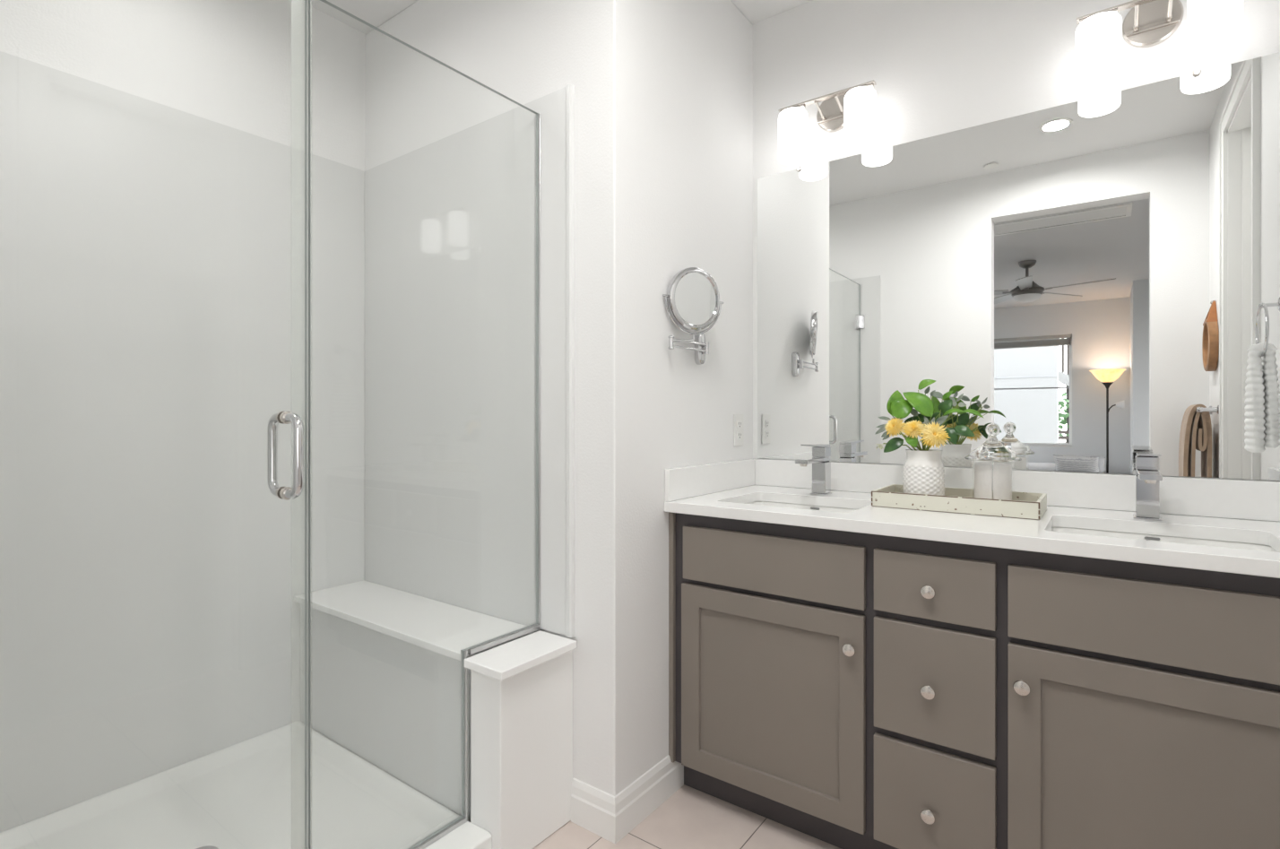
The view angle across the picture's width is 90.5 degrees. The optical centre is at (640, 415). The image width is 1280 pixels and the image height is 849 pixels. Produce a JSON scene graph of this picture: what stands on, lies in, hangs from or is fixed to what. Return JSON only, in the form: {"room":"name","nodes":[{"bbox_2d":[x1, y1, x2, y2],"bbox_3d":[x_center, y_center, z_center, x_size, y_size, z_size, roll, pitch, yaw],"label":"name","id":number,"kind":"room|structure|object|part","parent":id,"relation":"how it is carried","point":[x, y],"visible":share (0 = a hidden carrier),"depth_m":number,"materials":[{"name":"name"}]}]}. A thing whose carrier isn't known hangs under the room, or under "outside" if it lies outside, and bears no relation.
{"room":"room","nodes":[
{"label":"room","id":0,"kind":"room"},
{"bbox_2d":[0,0,365,721],"bbox_3d":[-1.540,-0.164,1.946,0.166,2.628,1.386,0,0,36],"label":"wall","id":1,"kind":"structure","parent":0,"point":[239,64],"depth_m":2.05,"materials":[{"name":"white paint"}]},
{"bbox_2d":[0,51,364,832],"bbox_3d":[-1.468,0.067,1.894,0.010,2.017,1.362,0,0,36],"label":"wall panel","id":2,"kind":"object","parent":1,"relation":"attached to","point":[152,254],"visible":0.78,"depth_m":1.90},
{"bbox_2d":[463,630,576,848],"bbox_3d":[-0.313,0.889,1.719,0.146,0.519,0.292,0,0,36],"label":"wall","id":3,"kind":"structure","parent":0,"point":[522,688],"depth_m":1.66,"materials":[{"name":"white paint"}]},
{"bbox_2d":[300,0,812,34],"bbox_3d":[-0.092,-1.528,1.471,3.060,0.100,2.340,0,0,36],"label":"ceiling","id":4,"kind":"structure","parent":0,"point":[376,12],"depth_m":2.30,"materials":[{"name":"white paint"}]},
{"bbox_2d":[365,0,752,795],"bbox_3d":[-0.349,-0.164,2.521,1.400,2.628,0.954,0,0,36],"label":"wall","id":5,"kind":"structure","parent":0,"point":[663,89],"depth_m":1.87,"materials":[{"name":"white paint"}]},
{"bbox_2d":[364,84,574,637],"bbox_3d":[-0.624,0.067,2.121,1.078,2.017,0.016,0,0,36],"label":"wall panel","id":6,"kind":"object","parent":5,"relation":"attached to","point":[450,220],"visible":0.85,"depth_m":2.06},
{"bbox_2d":[570,778,615,844],"bbox_3d":[-0.128,1.091,1.757,0.163,0.118,0.013,0,0,36],"label":"baseboard","id":7,"kind":"structure","parent":5,"relation":"attached to","point":[592,808],"depth_m":1.75,"materials":[{"name":"white wood"}]},
{"bbox_2d":[614,754,683,843],"bbox_3d":[0.032,1.091,1.847,0.013,0.118,0.347,0,0,36],"label":"baseboard","id":8,"kind":"structure","parent":5,"relation":"attached to","point":[637,800],"depth_m":1.82,"materials":[{"name":"white"}]},
{"bbox_2d":[662,267,723,364],"bbox_3d":[0.170,-0.313,1.967,0.092,0.291,0.234,0,0,36],"label":"makeup mirror","id":9,"kind":"object","parent":5,"relation":"attached to","point":[692,298],"visible":1,"depth_m":1.95,"materials":[{"name":"silver metal"}]},
{"bbox_3d":[0.153,-0.220,1.973,0.008,0.028,0.193,0,0,38],"label":"arm","id":10,"kind":"part","parent":9,"relation":"part of","materials":[{"name":"silver metal"}]},
{"bbox_3d":[0.167,-0.361,1.961,0.195,0.195,0.036,0,0,-32],"label":"frame","id":11,"kind":"part","parent":9,"relation":"part of","materials":[{"name":"silver metal"}]},
{"bbox_2d":[674,272,716,325],"bbox_3d":[0.167,-0.361,1.961,0.161,0.162,0.026,0,0,-33],"label":"mirror glass","id":12,"kind":"object","parent":9,"relation":"attached to","point":[695,292],"depth_m":1.95,"materials":[{"name":"white"}]},
{"bbox_3d":[0.198,-0.220,2.064,0.022,0.106,0.044,0,0,36],"label":"wall plate","id":13,"kind":"part","parent":9,"relation":"part of","materials":[{"name":"silver metal"}]},
{"bbox_2d":[733,414,743,446],"bbox_3d":[0.358,0.050,2.292,0.008,0.116,0.072,0,0,36],"label":"wall outlet","id":14,"kind":"object","parent":5,"relation":"attached to","point":[738,419],"visible":1,"depth_m":2.29,"materials":[{"name":"white plastic"}]},
{"bbox_2d":[736,420,742,428],"bbox_3d":[0.359,0.030,2.291,0.002,0.029,0.033,0,0,36],"label":"socket","id":15,"kind":"object","parent":14,"relation":"attached to","point":[739,422],"depth_m":2.29,"materials":[{"name":"white plastic"}]},
{"bbox_2d":[736,431,742,439],"bbox_3d":[0.359,0.070,2.291,0.002,0.029,0.033,0,0,36],"label":"socket","id":16,"kind":"object","parent":14,"relation":"attached to","point":[739,433],"depth_m":2.29,"materials":[{"name":"white plastic"}]},
{"bbox_2d":[532,784,841,848],"bbox_3d":[-0.131,1.200,1.418,3.060,0.100,2.470,0,0,36],"label":"floor","id":17,"kind":"structure","parent":0,"point":[691,817],"depth_m":1.76,"materials":[{"name":"beige tile"}]},
{"bbox_2d":[0,720,492,848],"bbox_3d":[-1.124,1.103,1.480,1.055,0.091,1.129,0,0,36],"label":"shower pan","id":18,"kind":"object","parent":17,"relation":"on","point":[249,793],"visible":0.84,"depth_m":1.79,"materials":[{"name":"white ceramic"}]},
{"bbox_2d":[267,0,307,848],"bbox_3d":[-0.904,0.076,1.066,0.131,1.942,0.705,0,0,36],"label":"shower door","id":19,"kind":"structure","parent":18,"relation":"on","point":[282,492],"depth_m":1.33,"materials":[{"name":"clear glass"}]},
{"bbox_2d":[276,411,292,499],"bbox_3d":[-0.729,0.081,1.303,0.032,0.181,0.026,0,0,36],"label":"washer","id":20,"kind":"object","parent":19,"relation":"in","point":[281,492],"depth_m":1.29,"materials":[{"name":"silver metal"}]},
{"bbox_3d":[-0.729,0.081,1.303,0.131,0.174,0.019,0,0,36],"label":"handle","id":21,"kind":"part","parent":19,"relation":"part of","materials":[{"name":"silver metal"}]},
{"bbox_3d":[-0.906,0.076,1.062,0.010,1.942,0.682,0,0,36],"label":"pane","id":22,"kind":"part","parent":19,"relation":"part of","materials":[{"name":"clear glass"}]},
{"bbox_2d":[308,0,540,848],"bbox_3d":[-0.501,0.083,1.612,0.022,1.956,0.670,0,0,36],"label":"screen","id":23,"kind":"object","parent":18,"relation":"on","point":[458,821],"visible":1,"depth_m":1.67,"materials":[{"name":"clear glass"}]},
{"bbox_2d":[294,579,534,821],"bbox_3d":[-0.764,0.889,2.058,0.926,0.519,0.263,0,0,36],"label":"shower bench","id":24,"kind":"object","parent":17,"relation":"on","point":[385,661],"visible":0.65,"depth_m":1.93,"materials":[{"name":"white stone"}]},
{"bbox_3d":[-0.764,0.641,2.058,0.926,0.022,0.263,0,0,36],"label":"seat","id":25,"kind":"part","parent":24,"relation":"part of","materials":[{"name":"white stone"}]},
{"bbox_2d":[668,511,1279,848],"bbox_3d":[0.849,0.719,1.705,1.496,0.860,0.599,0,0,36],"label":"bathroom vanity","id":26,"kind":"object","parent":17,"relation":"on","point":[843,689],"visible":0.99,"depth_m":1.45,"materials":[{"name":"grey paint"}]},
{"bbox_3d":[0.346,0.774,1.750,0.540,0.544,0.020,0,0,36],"label":"door","id":27,"kind":"part","parent":26,"relation":"part of","materials":[{"name":"grey paint"}]},
{"bbox_3d":[0.525,0.584,1.588,0.033,0.033,0.028,0,0,36],"label":"knob","id":28,"kind":"part","parent":26,"relation":"part of","materials":[{"name":"silver metal"}]},
{"bbox_3d":[0.673,0.931,1.479,0.033,0.033,0.028,0,0,36],"label":"knob","id":29,"kind":"part","parent":26,"relation":"part of","materials":[{"name":"silver metal"}]},
{"bbox_3d":[0.673,0.642,1.479,0.033,0.033,0.028,0,0,36],"label":"knob","id":30,"kind":"part","parent":26,"relation":"part of","materials":[{"name":"silver metal"}]},
{"bbox_3d":[0.673,0.409,1.479,0.033,0.033,0.028,0,0,36],"label":"knob","id":31,"kind":"part","parent":26,"relation":"part of","materials":[{"name":"silver metal"}]},
{"bbox_3d":[0.689,0.917,1.497,0.265,0.258,0.020,0,0,36],"label":"drawer","id":32,"kind":"part","parent":26,"relation":"part of","materials":[{"name":"grey paint"}]},
{"bbox_3d":[0.689,0.632,1.497,0.265,0.269,0.020,0,0,36],"label":"drawer","id":33,"kind":"part","parent":26,"relation":"part of","materials":[{"name":"grey paint"}]},
{"bbox_3d":[0.689,0.404,1.497,0.265,0.150,0.020,0,0,36],"label":"drawer","id":34,"kind":"part","parent":26,"relation":"part of","materials":[{"name":"grey paint"}]},
{"bbox_2d":[664,458,1279,578],"bbox_3d":[0.852,0.224,1.706,1.498,0.128,0.599,0,0,36],"label":"countertop","id":35,"kind":"structure","parent":26,"relation":"on","point":[1245,511],"depth_m":1.63,"materials":[{"name":"white stone"}]},
{"bbox_2d":[745,501,857,512],"bbox_3d":[0.476,0.349,1.921,0.440,0.120,0.328,0,0,36],"label":"sink","id":36,"kind":"object","parent":35,"relation":"in","point":[763,503],"visible":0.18,"depth_m":2.06,"materials":[{"name":"white ceramic"}]},
{"bbox_2d":[795,443,832,494],"bbox_3d":[0.558,0.173,2.039,0.056,0.167,0.200,0,0,36],"label":"faucet","id":37,"kind":"object","parent":35,"relation":"on","point":[821,454],"visible":1,"depth_m":2.07,"materials":[{"name":"silver metal"}]},
{"bbox_3d":[0.556,0.141,2.037,0.042,0.014,0.195,0,0,36],"label":"spout","id":38,"kind":"part","parent":37,"relation":"part of","materials":[{"name":"silver metal"}]},
{"bbox_3d":[0.569,0.095,2.054,0.042,0.012,0.151,0,0,36],"label":"lever","id":39,"kind":"part","parent":37,"relation":"part of","materials":[{"name":"silver metal"}]},
{"bbox_3d":[0.599,0.255,2.094,0.056,0.004,0.062,0,0,36],"label":"plate","id":40,"kind":"part","parent":37,"relation":"part of","materials":[{"name":"silver metal"}]},
{"bbox_2d":[871,484,1046,519],"bbox_3d":[0.891,0.235,1.778,0.409,0.043,0.228,0,0,36],"label":"tray","id":41,"kind":"object","parent":35,"relation":"on","point":[1025,505],"visible":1,"depth_m":1.70,"materials":[{"name":"beige paint"}]},
{"bbox_2d":[902,449,945,495],"bbox_3d":[0.808,0.172,1.805,0.110,0.152,0.110,0,0,-13],"label":"vase","id":42,"kind":"object","parent":41,"relation":"on","point":[923,471],"visible":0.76,"depth_m":1.76,"materials":[{"name":"white ceramic"}]},
{"bbox_2d":[874,415,918,449],"bbox_3d":[0.750,0.110,1.838,0.142,0.218,0.041,0,0,36],"label":"leaf sprig","id":43,"kind":"object","parent":42,"relation":"in","point":[884,436],"visible":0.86,"depth_m":1.85,"materials":[{"name":"green"}]},
{"bbox_2d":[884,417,916,449],"bbox_3d":[0.754,0.110,1.804,0.110,0.218,0.046,0,0,23],"label":"flower","id":44,"kind":"object","parent":42,"relation":"in","point":[894,427],"visible":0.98,"depth_m":1.81,"materials":[{"name":"yellow plant"}]},
{"bbox_2d":[883,437,919,452],"bbox_3d":[0.751,0.140,1.809,0.103,0.158,0.028,0,0,18],"label":"leafy sprig","id":45,"kind":"object","parent":42,"relation":"in","point":[894,444],"visible":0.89,"depth_m":1.81,"materials":[{"name":"green plant"}]},
{"bbox_2d":[886,389,919,449],"bbox_3d":[0.758,0.071,1.818,0.090,0.295,0.044,0,0,42],"label":"leafy sprig","id":46,"kind":"object","parent":42,"relation":"in","point":[897,406],"visible":0.8,"depth_m":1.82,"materials":[{"name":"green plant"}]},
{"bbox_2d":[901,420,925,450],"bbox_3d":[0.775,0.115,1.777,0.078,0.209,0.053,0,0,-2],"label":"flower","id":47,"kind":"object","parent":42,"relation":"in","point":[912,428],"visible":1,"depth_m":1.77,"materials":[{"name":"yellow plant"}]},
{"bbox_2d":[905,435,922,449],"bbox_3d":[0.771,0.136,1.784,0.031,0.166,0.068,0,0,36],"label":"leafy sprig","id":48,"kind":"object","parent":42,"relation":"in","point":[913,442],"visible":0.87,"depth_m":1.76,"materials":[{"name":"green plant"}]},
{"bbox_2d":[902,391,934,450],"bbox_3d":[0.783,0.075,1.792,0.085,0.288,0.049,0,0,36],"label":"leafy sprig","id":49,"kind":"object","parent":42,"relation":"in","point":[921,402],"visible":0.85,"depth_m":1.78,"materials":[{"name":"green plant"}]},
{"bbox_2d":[917,379,935,450],"bbox_3d":[0.816,0.057,1.808,0.050,0.325,0.026,0,0,36],"label":"leafy sprig","id":50,"kind":"object","parent":42,"relation":"in","point":[923,384],"visible":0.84,"depth_m":1.81,"materials":[{"name":"green plant"}]},
{"bbox_2d":[903,399,952,450],"bbox_3d":[0.822,0.086,1.812,0.133,0.265,0.042,0,0,36],"label":"leafy sprig","id":51,"kind":"object","parent":42,"relation":"in","point":[946,405],"visible":0.54,"depth_m":1.80,"materials":[{"name":"green plant"}]},
{"bbox_2d":[910,408,948,449],"bbox_3d":[0.806,0.099,1.785,0.108,0.241,0.032,0,0,41],"label":"leaf sprig","id":52,"kind":"object","parent":42,"relation":"in","point":[914,412],"visible":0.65,"depth_m":1.77,"materials":[{"name":"green"}]},
{"bbox_2d":[924,386,942,399],"bbox_3d":[0.834,0.066,1.803,0.053,0.305,0.038,0,0,36],"label":"leaf sprig","id":53,"kind":"object","parent":42,"relation":"in","point":[937,394],"visible":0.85,"depth_m":1.81,"materials":[{"name":"green plant"}]},
{"bbox_2d":[918,421,949,450],"bbox_3d":[0.798,0.116,1.751,0.067,0.206,0.091,0,0,-21],"label":"flower","id":54,"kind":"object","parent":42,"relation":"in","point":[934,434],"visible":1,"depth_m":1.73,"materials":[{"name":"yellow plant"}]},
{"bbox_2d":[927,393,966,450],"bbox_3d":[0.859,0.078,1.781,0.102,0.283,0.019,0,0,18],"label":"leaf sprig","id":55,"kind":"object","parent":42,"relation":"in","point":[960,404],"visible":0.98,"depth_m":1.77,"materials":[{"name":"green plant"}]},
{"bbox_3d":[0.850,0.089,1.787,0.083,0.259,0.017,0,0,13],"label":"stem","id":56,"kind":"part","parent":55,"relation":"part of","materials":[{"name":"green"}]},
{"bbox_2d":[929,423,975,447],"bbox_3d":[0.837,0.121,1.748,0.037,0.196,0.149,0,0,-42],"label":"leafy sprig","id":57,"kind":"object","parent":42,"relation":"in","point":[961,429],"visible":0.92,"depth_m":1.72,"materials":[{"name":"green plant"}]},
{"bbox_2d":[925,390,984,450],"bbox_3d":[0.863,0.074,1.763,0.164,0.290,0.028,0,0,36],"label":"leafy sprig","id":58,"kind":"object","parent":42,"relation":"in","point":[947,394],"visible":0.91,"depth_m":1.76,"materials":[{"name":"green plant"}]},
{"bbox_3d":[0.845,0.085,1.783,0.112,0.269,0.013,0,0,36],"label":"stem","id":59,"kind":"part","parent":58,"relation":"part of","materials":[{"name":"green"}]},
{"bbox_2d":[964,423,1021,500],"bbox_3d":[0.972,0.134,1.748,0.139,0.230,0.139,0,0,36],"label":"glass jar","id":60,"kind":"object","parent":41,"relation":"on","point":[992,449],"visible":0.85,"depth_m":1.72,"materials":[{"name":"clear glass"}]},
{"bbox_2d":[974,462,992,498],"bbox_3d":[0.952,0.187,1.760,0.044,0.112,0.089,0,0,29],"label":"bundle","id":61,"kind":"object","parent":60,"relation":"in","point":[982,471],"visible":0.8,"depth_m":1.73,"materials":[{"name":"white"}]},
{"bbox_3d":[0.972,0.070,1.748,0.139,0.101,0.139,0,0,36],"label":"lid","id":62,"kind":"part","parent":60,"relation":"part of","materials":[{"name":"clear glass"}]},
{"bbox_2d":[993,462,1011,500],"bbox_3d":[0.993,0.187,1.737,0.044,0.112,0.089,0,0,29],"label":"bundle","id":63,"kind":"object","parent":60,"relation":"in","point":[1002,472],"visible":0.84,"depth_m":1.71,"materials":[{"name":"white fabric"}]},
{"bbox_2d":[1132,452,1162,520],"bbox_3d":[1.235,0.173,1.540,0.056,0.167,0.200,0,0,36],"label":"faucet","id":64,"kind":"object","parent":35,"relation":"on","point":[1148,477],"visible":1,"depth_m":1.57,"materials":[{"name":"silver metal"}]},
{"bbox_3d":[1.276,0.255,1.595,0.056,0.004,0.062,0,0,36],"label":"plate","id":65,"kind":"part","parent":64,"relation":"part of","materials":[{"name":"silver metal"}]},
{"bbox_3d":[1.246,0.095,1.555,0.042,0.012,0.151,0,0,36],"label":"lever","id":66,"kind":"part","parent":64,"relation":"part of","materials":[{"name":"silver metal"}]},
{"bbox_3d":[1.233,0.141,1.538,0.042,0.014,0.195,0,0,36],"label":"spout","id":67,"kind":"part","parent":64,"relation":"part of","materials":[{"name":"silver metal"}]},
{"bbox_2d":[1050,527,1277,552],"bbox_3d":[1.155,0.349,1.420,0.440,0.120,0.328,0,0,36],"label":"sink","id":68,"kind":"object","parent":35,"relation":"in","point":[1128,535],"visible":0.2,"depth_m":1.52,"materials":[{"name":"white ceramic"}]},
{"bbox_3d":[0.824,0.584,1.367,0.033,0.033,0.028,0,0,36],"label":"knob","id":69,"kind":"part","parent":26,"relation":"part of","materials":[{"name":"silver metal"}]},
{"bbox_3d":[1.033,0.774,1.244,0.540,0.544,0.020,0,0,36],"label":"door","id":70,"kind":"part","parent":26,"relation":"part of","materials":[{"name":"grey paint"}]},
{"bbox_2d":[876,442,912,449],"bbox_3d":[0.748,0.144,1.829,0.131,0.131,0.027,0,0,32],"label":"blossom","id":71,"kind":"object","parent":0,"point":[879,445],"visible":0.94,"depth_m":1.85,"materials":[{"name":"yellow plant"}]},
{"bbox_2d":[752,0,1279,481],"bbox_3d":[1.114,-0.164,1.960,1.620,2.628,0.120,0,0,36],"label":"wall","id":72,"kind":"structure","parent":0,"point":[937,67],"depth_m":2.03,"materials":[{"name":"white paint"}]},
{"bbox_2d":[778,80,876,164],"bbox_3d":[0.636,-1.001,2.144,0.331,0.232,0.150,0,0,36],"label":"vanity light","id":73,"kind":"object","parent":72,"relation":"attached to","point":[853,109],"visible":1,"depth_m":2.14,"materials":[{"name":"white glass"}]},
{"bbox_3d":[0.528,-0.968,2.193,0.101,0.166,0.101,0,0,36],"label":"lamp shade","id":74,"kind":"part","parent":73,"relation":"part of","materials":[{"name":"white glass"}]},
{"bbox_3d":[0.617,-1.049,2.176,0.014,0.037,0.080,0,0,36],"label":"arm","id":75,"kind":"part","parent":73,"relation":"part of","materials":[{"name":"silver metal"}]},
{"bbox_3d":[0.669,-1.028,2.189,0.112,0.005,0.006,0,0,36],"label":"cross rod","id":76,"kind":"part","parent":73,"relation":"part of","materials":[{"name":"silver metal"}]},
{"bbox_3d":[0.672,-1.049,2.136,0.014,0.037,0.080,0,0,36],"label":"arm","id":77,"kind":"part","parent":73,"relation":"part of","materials":[{"name":"silver metal"}]},
{"bbox_3d":[0.714,-0.968,2.056,0.101,0.166,0.101,0,0,36],"label":"lamp shade","id":78,"kind":"part","parent":73,"relation":"part of","materials":[{"name":"white glass"}]},
{"bbox_2d":[755,458,1279,521],"bbox_3d":[1.024,0.208,1.939,1.461,0.096,0.019,0,0,36],"label":"backsplash","id":79,"kind":"structure","parent":72,"relation":"attached to","point":[1199,497],"depth_m":1.76,"materials":[{"name":"white stone"}]},
{"bbox_2d":[757,51,1279,480],"bbox_3d":[1.031,-0.369,1.938,1.472,1.052,0.012,0,0,36],"label":"wall mirror","id":80,"kind":"object","parent":72,"relation":"attached to","point":[1096,279],"visible":0.99,"depth_m":1.82,"materials":[{"name":"white mirror"}]},
{"bbox_2d":[1075,0,1243,91],"bbox_3d":[1.325,-1.001,1.636,0.331,0.232,0.150,0,0,36],"label":"vanity light","id":81,"kind":"object","parent":72,"relation":"attached to","point":[1215,27],"visible":1,"depth_m":1.64,"materials":[{"name":"white glass"}]},
{"bbox_3d":[1.218,-0.968,1.685,0.101,0.166,0.101,0,0,36],"label":"lamp shade","id":82,"kind":"part","parent":81,"relation":"part of","materials":[{"name":"white glass"}]},
{"bbox_3d":[1.306,-1.049,1.668,0.014,0.037,0.080,0,0,36],"label":"arm","id":83,"kind":"part","parent":81,"relation":"part of","materials":[{"name":"silver metal"}]},
{"bbox_3d":[1.357,-1.028,1.681,0.112,0.005,0.006,0,0,36],"label":"cross rod","id":84,"kind":"part","parent":81,"relation":"part of","materials":[{"name":"silver metal"}]},
{"bbox_3d":[1.361,-1.049,1.628,0.014,0.037,0.080,0,0,36],"label":"arm","id":85,"kind":"part","parent":81,"relation":"part of","materials":[{"name":"silver metal"}]},
{"bbox_3d":[1.403,-0.968,1.548,0.101,0.166,0.101,0,0,36],"label":"lamp shade","id":86,"kind":"part","parent":81,"relation":"part of","materials":[{"name":"white glass"}]}
]}

